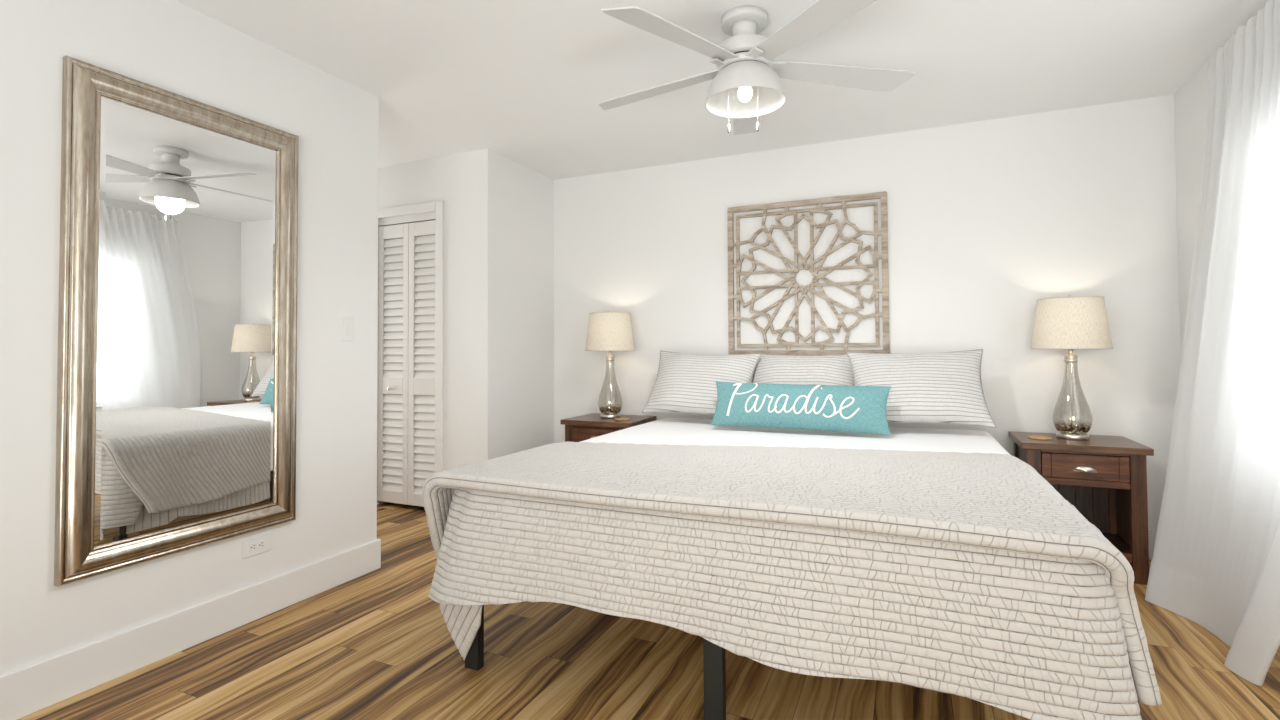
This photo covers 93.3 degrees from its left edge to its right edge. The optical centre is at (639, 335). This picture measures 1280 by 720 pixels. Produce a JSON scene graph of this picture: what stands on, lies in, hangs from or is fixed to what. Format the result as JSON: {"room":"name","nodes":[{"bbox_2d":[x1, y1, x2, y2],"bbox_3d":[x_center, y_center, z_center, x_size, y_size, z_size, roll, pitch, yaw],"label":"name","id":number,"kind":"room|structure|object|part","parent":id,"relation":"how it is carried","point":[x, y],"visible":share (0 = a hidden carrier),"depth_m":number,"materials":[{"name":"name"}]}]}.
{"room":"bedroom","nodes":[
{"label":"bedroom","id":0,"kind":"room"},
{"bbox_2d":[0,0,553,675],"bbox_3d":[-1.878,-0.044,2.098,0.120,2.440,5.711,-1,-1,24],"label":"wall","id":1,"kind":"structure","parent":0,"point":[169,45],"depth_m":2.44,"materials":[{"name":"white paint"}]},
{"bbox_2d":[54,55,298,586],"bbox_3d":[-1.693,-0.046,2.315,0.042,1.709,0.818,-1,-1,24],"label":"wall mirror","id":2,"kind":"object","parent":1,"relation":"attached to","point":[177,367],"visible":1,"depth_m":2.23,"materials":[{"name":"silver metal"}]},
{"bbox_2d":[0,539,380,719],"bbox_3d":[-2.208,1.086,1.296,0.135,0.147,4.020,-1,-1,24],"label":"baseboard","id":3,"kind":"structure","parent":1,"relation":"attached to","point":[30,689],"depth_m":2.21,"materials":[{"name":"white paint"}]},
{"bbox_2d":[242,533,270,558],"bbox_3d":[-1.603,0.881,2.529,0.007,0.073,0.120,-1,-1,24],"label":"power outlet","id":4,"kind":"object","parent":1,"relation":"attached to","point":[260,544],"visible":1,"depth_m":2.52,"materials":[{"name":"white plastic"}]},
{"bbox_2d":[249,540,264,551],"bbox_3d":[-1.601,0.881,2.528,0.003,0.033,0.068,-1,-1,24],"label":"receptacle","id":5,"kind":"object","parent":4,"relation":"attached to","point":[254,545],"depth_m":2.53,"materials":[{"name":"white plastic"}]},
{"bbox_2d":[341,316,353,340],"bbox_3d":[-1.429,-0.032,2.951,0.010,0.120,0.072,-1,-1,24],"label":"light switch","id":6,"kind":"object","parent":1,"relation":"attached to","point":[347,322],"visible":1,"depth_m":2.95,"materials":[{"name":"white plastic"}]},
{"bbox_2d":[377,149,498,504],"bbox_3d":[-1.790,0.008,4.361,1.794,2.440,0.120,-1,-1,24],"label":"wall","id":7,"kind":"structure","parent":0,"point":[467,183],"depth_m":4.03,"materials":[{"name":"white paint"}]},
{"bbox_2d":[377,220,435,506],"bbox_3d":[-1.635,0.199,4.253,0.581,1.984,0.064,-1,-1,24],"label":"door","id":8,"kind":"structure","parent":7,"relation":"in","point":[406,281],"depth_m":4.26,"materials":[{"name":"white paint"}]},
{"bbox_2d":[378,212,435,225],"bbox_3d":[-1.636,-0.825,4.294,0.582,0.050,0.030,-1,-1,24],"label":"trim","id":9,"kind":"structure","parent":7,"relation":"attached to","point":[429,216],"depth_m":4.29,"materials":[{"name":"white paint"}]},
{"bbox_2d":[378,201,443,472],"bbox_3d":[-1.652,0.158,4.221,0.698,2.131,0.018,-1,-1,24],"label":"trim","id":10,"kind":"structure","parent":7,"relation":"attached to","point":[438,206],"depth_m":4.09,"materials":[{"name":"white paint"}]},
{"bbox_2d":[17,502,1279,719],"bbox_3d":[-0.899,1.200,1.638,5.836,0.080,5.951,-1,-1,24],"label":"floor","id":11,"kind":"structure","parent":0,"point":[374,645],"depth_m":2.07,"materials":[{"name":"brown wood"}]},
{"bbox_2d":[465,605,725,719],"bbox_3d":[0.605,0.978,2.682,1.835,0.398,2.030,-1,-1,24],"label":"frame","id":12,"kind":"object","parent":11,"relation":"on","point":[713,654],"visible":0.03,"depth_m":1.76,"materials":[{"name":"black"}]},
{"bbox_3d":[-0.585,1.001,2.133,0.058,0.338,0.036,-1,-1,24],"label":"leg","id":13,"kind":"part","parent":12,"relation":"part of","materials":[{"name":"black"}]},
{"bbox_3d":[0.219,0.989,1.776,0.058,0.338,0.036,-1,-1,24],"label":"leg","id":14,"kind":"part","parent":12,"relation":"part of","materials":[{"name":"black"}]},
{"bbox_3d":[0.597,0.656,2.695,1.920,0.246,2.125,-1,-1,24],"label":"mattress","id":15,"kind":"object","parent":12,"relation":"on","visible":0},
{"bbox_2d":[422,442,1161,719],"bbox_3d":[0.404,0.779,2.220,2.142,0.637,1.310,-1,-1,24],"label":"quilt","id":16,"kind":"object","parent":15,"relation":"on","point":[968,575],"visible":1,"depth_m":1.59,"materials":[{"name":"white fabric"}]},
{"bbox_2d":[581,417,1009,454],"bbox_3d":[0.711,0.660,2.951,1.986,0.283,1.597,-1,-1,24],"label":"sheet","id":17,"kind":"object","parent":15,"relation":"on","point":[670,431],"visible":0.34,"depth_m":3.09,"materials":[{"name":"white fabric"}]},
{"bbox_2d":[642,350,761,415],"bbox_3d":[0.383,0.303,3.792,0.703,0.414,0.283,-1,-2,29],"label":"pillow","id":18,"kind":"object","parent":17,"relation":"on","point":[685,383],"visible":0.8,"depth_m":3.73,"materials":[{"name":"grey fabric"}]},
{"bbox_2d":[710,382,890,434],"bbox_3d":[0.852,0.387,3.276,0.945,0.248,0.176,-1,-1,25],"label":"cushion","id":19,"kind":"object","parent":17,"relation":"on","point":[855,409],"visible":1,"depth_m":3.20,"materials":[{"name":"teal fabric"}]},
{"bbox_2d":[751,353,853,385],"bbox_3d":[0.969,0.300,3.615,0.670,0.388,0.264,-1,-1,24],"label":"pillow","id":20,"kind":"object","parent":17,"relation":"on","point":[769,369],"visible":0.37,"depth_m":3.59,"materials":[{"name":"grey fabric"}]},
{"bbox_2d":[847,349,996,427],"bbox_3d":[1.508,0.284,3.299,0.718,0.413,0.279,-1,-1,19],"label":"pillow","id":21,"kind":"object","parent":17,"relation":"on","point":[944,387],"visible":0.83,"depth_m":3.21,"materials":[{"name":"grey fabric"}]},
{"bbox_2d":[560,413,655,441],"bbox_3d":[-0.210,0.896,4.196,0.525,0.640,0.446,-1,-1,24],"label":"nightstand","id":22,"kind":"object","parent":11,"relation":"on","point":[588,426],"visible":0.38,"depth_m":4.06,"materials":[{"name":"brown wood"}]},
{"bbox_3d":[-0.474,0.911,4.118,0.062,0.608,0.043,-1,-1,24],"label":"leg","id":23,"kind":"part","parent":22,"relation":"part of","materials":[{"name":"brown wood"}]},
{"bbox_3d":[-0.286,0.611,4.035,0.357,0.014,0.026,-1,-1,24],"label":"rail","id":24,"kind":"part","parent":22,"relation":"part of","materials":[{"name":"brown wood"}]},
{"bbox_3d":[-0.286,0.680,4.032,0.351,0.118,0.029,-1,-1,24],"label":"drawer","id":25,"kind":"part","parent":22,"relation":"part of","materials":[{"name":"brown wood"}]},
{"bbox_2d":[585,310,634,418],"bbox_3d":[-0.209,0.201,4.224,0.355,0.751,0.354,-1,-1,24],"label":"table lamp","id":26,"kind":"object","parent":22,"relation":"on","point":[609,331],"visible":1,"depth_m":4.11,"materials":[{"name":"beige fabric"}]},
{"bbox_3d":[-0.210,-0.022,4.229,0.349,0.260,0.349,-1,-1,24],"label":"lamp shade","id":27,"kind":"part","parent":26,"relation":"part of","materials":[{"name":"white fabric"}]},
{"bbox_3d":[-0.211,-0.152,4.232,0.291,0.005,0.290,-1,-1,24],"label":"shade trim","id":28,"kind":"part","parent":26,"relation":"part of","materials":[{"name":"beige fabric"}]},
{"bbox_3d":[-0.209,0.108,4.226,0.355,0.005,0.354,-1,-1,24],"label":"shade trim","id":29,"kind":"part","parent":26,"relation":"part of","materials":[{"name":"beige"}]},
{"bbox_3d":[-0.208,0.364,4.220,0.170,0.371,0.170,-1,-1,24],"label":"glass","id":30,"kind":"part","parent":26,"relation":"part of","materials":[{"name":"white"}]},
{"bbox_2d":[606,351,614,360],"bbox_3d":[-0.209,0.118,4.226,0.062,0.124,0.062,-1,-1,24],"label":"socket","id":31,"kind":"object","parent":26,"relation":"attached to","point":[609,357],"depth_m":4.21,"materials":[{"name":"silver metal"}]},
{"bbox_3d":[-0.208,0.363,4.220,0.007,0.366,0.007,-1,-1,24],"label":"rod","id":32,"kind":"part","parent":26,"relation":"part of","materials":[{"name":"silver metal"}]},
{"bbox_2d":[615,418,629,420],"bbox_3d":[-0.120,0.569,4.090,0.104,0.008,0.104,-1,-1,24],"label":"coaster","id":33,"kind":"object","parent":22,"relation":"on","point":[620,419],"visible":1,"depth_m":4.06,"materials":[{"name":"brown wood"}]},
{"bbox_2d":[1008,431,1153,584],"bbox_3d":[2.241,0.858,3.110,0.525,0.640,0.446,-1,-1,24],"label":"nightstand","id":34,"kind":"object","parent":11,"relation":"on","point":[1109,490],"visible":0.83,"depth_m":2.96,"materials":[{"name":"brown wood"}]},
{"bbox_3d":[2.123,0.880,3.358,0.062,0.608,0.043,-1,-1,24],"label":"leg","id":35,"kind":"part","parent":34,"relation":"part of","materials":[{"name":"brown wood"}]},
{"bbox_3d":[2.041,0.829,3.200,0.018,0.513,0.314,-1,-1,24],"label":"panel","id":36,"kind":"part","parent":34,"relation":"part of","materials":[{"name":"brown wood"}]},
{"bbox_3d":[1.978,0.873,3.031,0.062,0.608,0.043,-1,-1,24],"label":"leg","id":37,"kind":"part","parent":34,"relation":"part of","materials":[{"name":"brown wood"}]},
{"bbox_2d":[1028,436,1051,439],"bbox_3d":[2.085,0.535,3.151,0.104,0.008,0.104,-1,-1,24],"label":"coaster","id":38,"kind":"object","parent":34,"relation":"on","point":[1030,437],"visible":1,"depth_m":3.13,"materials":[{"name":"brown wood"}]},
{"bbox_2d":[1030,295,1113,439],"bbox_3d":[2.252,0.163,3.155,0.354,0.751,0.354,-1,-1,24],"label":"table lamp","id":39,"kind":"object","parent":34,"relation":"on","point":[1070,323],"visible":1,"depth_m":3.06,"materials":[{"name":"beige fabric"}]},
{"bbox_3d":[2.250,-0.189,3.164,0.291,0.005,0.290,-1,-1,24],"label":"shade trim","id":40,"kind":"part","parent":39,"relation":"part of","materials":[{"name":"beige fabric"}]},
{"bbox_2d":[1064,349,1077,361],"bbox_3d":[2.252,0.081,3.157,0.062,0.124,0.062,-1,-1,24],"label":"socket","id":41,"kind":"object","parent":39,"relation":"attached to","point":[1070,357],"depth_m":3.14,"materials":[{"name":"silver metal"}]},
{"bbox_3d":[2.253,0.326,3.152,0.007,0.366,0.007,-1,-1,24],"label":"rod","id":42,"kind":"part","parent":39,"relation":"part of","materials":[{"name":"silver metal"}]},
{"bbox_3d":[2.251,-0.059,3.161,0.349,0.260,0.349,-1,-1,24],"label":"lamp shade","id":43,"kind":"part","parent":39,"relation":"part of","materials":[{"name":"white fabric"}]},
{"bbox_3d":[2.252,0.071,3.158,0.354,0.005,0.354,-1,-1,24],"label":"shade trim","id":44,"kind":"part","parent":39,"relation":"part of","materials":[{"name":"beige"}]},
{"bbox_3d":[2.253,0.326,3.152,0.170,0.371,0.170,-1,-1,24],"label":"glass","id":45,"kind":"part","parent":39,"relation":"part of","materials":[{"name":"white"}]},
{"bbox_3d":[2.314,0.901,3.272,0.374,0.340,0.015,-1,-1,24],"label":"panel","id":46,"kind":"part","parent":34,"relation":"part of","materials":[{"name":"brown wood"}]},
{"bbox_3d":[2.155,0.647,2.922,0.094,0.032,0.025,-1,-1,24],"label":"cup pull","id":47,"kind":"part","parent":34,"relation":"part of","materials":[{"name":"silver metal"}]},
{"bbox_3d":[2.166,0.573,2.949,0.357,0.014,0.026,-1,-1,24],"label":"rail","id":48,"kind":"part","parent":34,"relation":"part of","materials":[{"name":"brown wood"}]},
{"bbox_3d":[2.166,0.642,2.946,0.351,0.118,0.029,-1,-1,24],"label":"drawer","id":49,"kind":"part","parent":34,"relation":"part of","materials":[{"name":"brown wood"}]},
{"bbox_3d":[2.167,0.720,2.946,0.357,0.032,0.026,-1,-1,24],"label":"rail","id":50,"kind":"part","parent":34,"relation":"part of","materials":[{"name":"brown wood"}]},
{"bbox_3d":[2.506,0.874,3.188,0.062,0.608,0.043,-1,-1,24],"label":"leg","id":51,"kind":"part","parent":34,"relation":"part of","materials":[{"name":"brown wood"}]},
{"bbox_2d":[1101,532,1129,552],"bbox_3d":[2.243,1.053,3.106,0.421,0.020,0.341,-1,-1,24],"label":"shelf","id":52,"kind":"object","parent":34,"relation":"attached to","point":[1116,539],"depth_m":3.04,"materials":[{"name":"brown wood"}]},
{"bbox_3d":[2.442,0.823,3.022,0.018,0.513,0.314,-1,-1,24],"label":"panel","id":53,"kind":"part","parent":34,"relation":"part of","materials":[{"name":"brown wood"}]},
{"bbox_3d":[2.168,1.059,2.938,0.357,0.040,0.026,-1,-1,24],"label":"rail","id":54,"kind":"part","parent":34,"relation":"part of","materials":[{"name":"brown wood"}]},
{"bbox_3d":[2.361,0.867,2.861,0.062,0.608,0.043,-1,-1,24],"label":"leg","id":55,"kind":"part","parent":34,"relation":"part of","materials":[{"name":"brown wood"}]},
{"bbox_2d":[175,0,1271,179],"bbox_3d":[-0.912,-1.329,1.696,5.836,0.100,5.951,-1,-1,24],"label":"ceiling","id":56,"kind":"structure","parent":0,"point":[524,82],"depth_m":2.79,"materials":[{"name":"white paint"}]},
{"bbox_2d":[598,0,915,134],"bbox_3d":[0.402,-1.036,2.453,1.317,0.465,1.319,-1,-1,24],"label":"ceiling fan","id":57,"kind":"object","parent":56,"relation":"hanging from","point":[746,85],"visible":1,"depth_m":2.34,"materials":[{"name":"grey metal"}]},
{"bbox_3d":[0.074,-1.050,2.597,0.613,0.054,0.129,-1,-2,28],"label":"blade","id":58,"kind":"part","parent":57,"relation":"part of","materials":[{"name":"grey wood"}]},
{"bbox_3d":[0.134,-1.061,2.140,0.613,0.054,0.129,1,-2,-43],"label":"blade","id":59,"kind":"part","parent":57,"relation":"part of","materials":[{"name":"grey wood"}]},
{"bbox_3d":[0.352,-0.941,2.404,0.003,0.205,0.003,-1,-1,24],"label":"pull chain","id":60,"kind":"part","parent":57,"relation":"part of","materials":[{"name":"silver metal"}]},
{"bbox_3d":[0.419,-0.971,2.408,0.059,0.084,0.059,-1,-1,24],"label":"bulb","id":61,"kind":"part","parent":57,"relation":"part of","materials":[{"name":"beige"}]},
{"bbox_3d":[0.419,-0.987,2.408,0.318,0.127,0.318,-1,-1,24],"label":"lamp shade","id":62,"kind":"part","parent":57,"relation":"part of","materials":[{"name":"grey"}]},
{"bbox_3d":[0.490,-1.048,2.795,0.129,0.054,0.613,-1,-1,11],"label":"blade","id":63,"kind":"part","parent":57,"relation":"part of","materials":[{"name":"grey"}]},
{"bbox_3d":[0.587,-1.065,2.057,0.129,0.054,0.613,0,-1,-25],"label":"blade","id":64,"kind":"part","parent":57,"relation":"part of","materials":[{"name":"grey wood"}]},
{"bbox_3d":[0.806,-1.057,2.461,0.613,0.054,0.129,0,-1,-7],"label":"blade","id":65,"kind":"part","parent":57,"relation":"part of","materials":[{"name":"grey wood"}]},
{"bbox_2d":[554,94,1180,531],"bbox_3d":[1.097,-0.017,3.968,4.042,2.440,0.120,-1,-1,24],"label":"wall","id":66,"kind":"structure","parent":0,"point":[988,220],"depth_m":3.61,"materials":[{"name":"white paint"}]},
{"bbox_2d":[727,191,889,355],"bbox_3d":[1.062,-0.371,3.905,1.007,1.007,0.025,-1,-1,24],"label":"carved panel","id":67,"kind":"object","parent":66,"relation":"attached to","point":[877,195],"visible":0.98,"depth_m":3.88,"materials":[{"name":"beige wood"}]},
{"bbox_2d":[1148,531,1156,559],"bbox_3d":[1.075,1.128,3.880,3.772,0.147,0.015,-1,-1,24],"label":"baseboard","id":68,"kind":"structure","parent":66,"relation":"attached to","point":[1151,534],"depth_m":3.16,"materials":[{"name":"white paint"}]},
{"bbox_2d":[1174,46,1224,352],"bbox_3d":[1.707,-0.100,0.509,0.120,2.440,5.711,-1,-1,24],"label":"wall","id":69,"kind":"structure","parent":0,"point":[1190,101],"depth_m":3.03,"materials":[{"name":"white paint"}]},
{"bbox_3d":[2.155,-1.174,1.818,0.086,0.015,1.739,-1,-1,24],"label":"curtain rod","id":70,"kind":"object","parent":69,"relation":"attached to","visible":0},
{"bbox_2d":[1145,0,1279,685],"bbox_3d":[2.041,-0.029,1.942,0.286,2.352,1.881,-1,-1,24],"label":"curtain","id":71,"kind":"object","parent":70,"relation":"hanging from","point":[1215,565],"visible":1,"depth_m":2.34,"materials":[{"name":"white fabric"}]}
]}

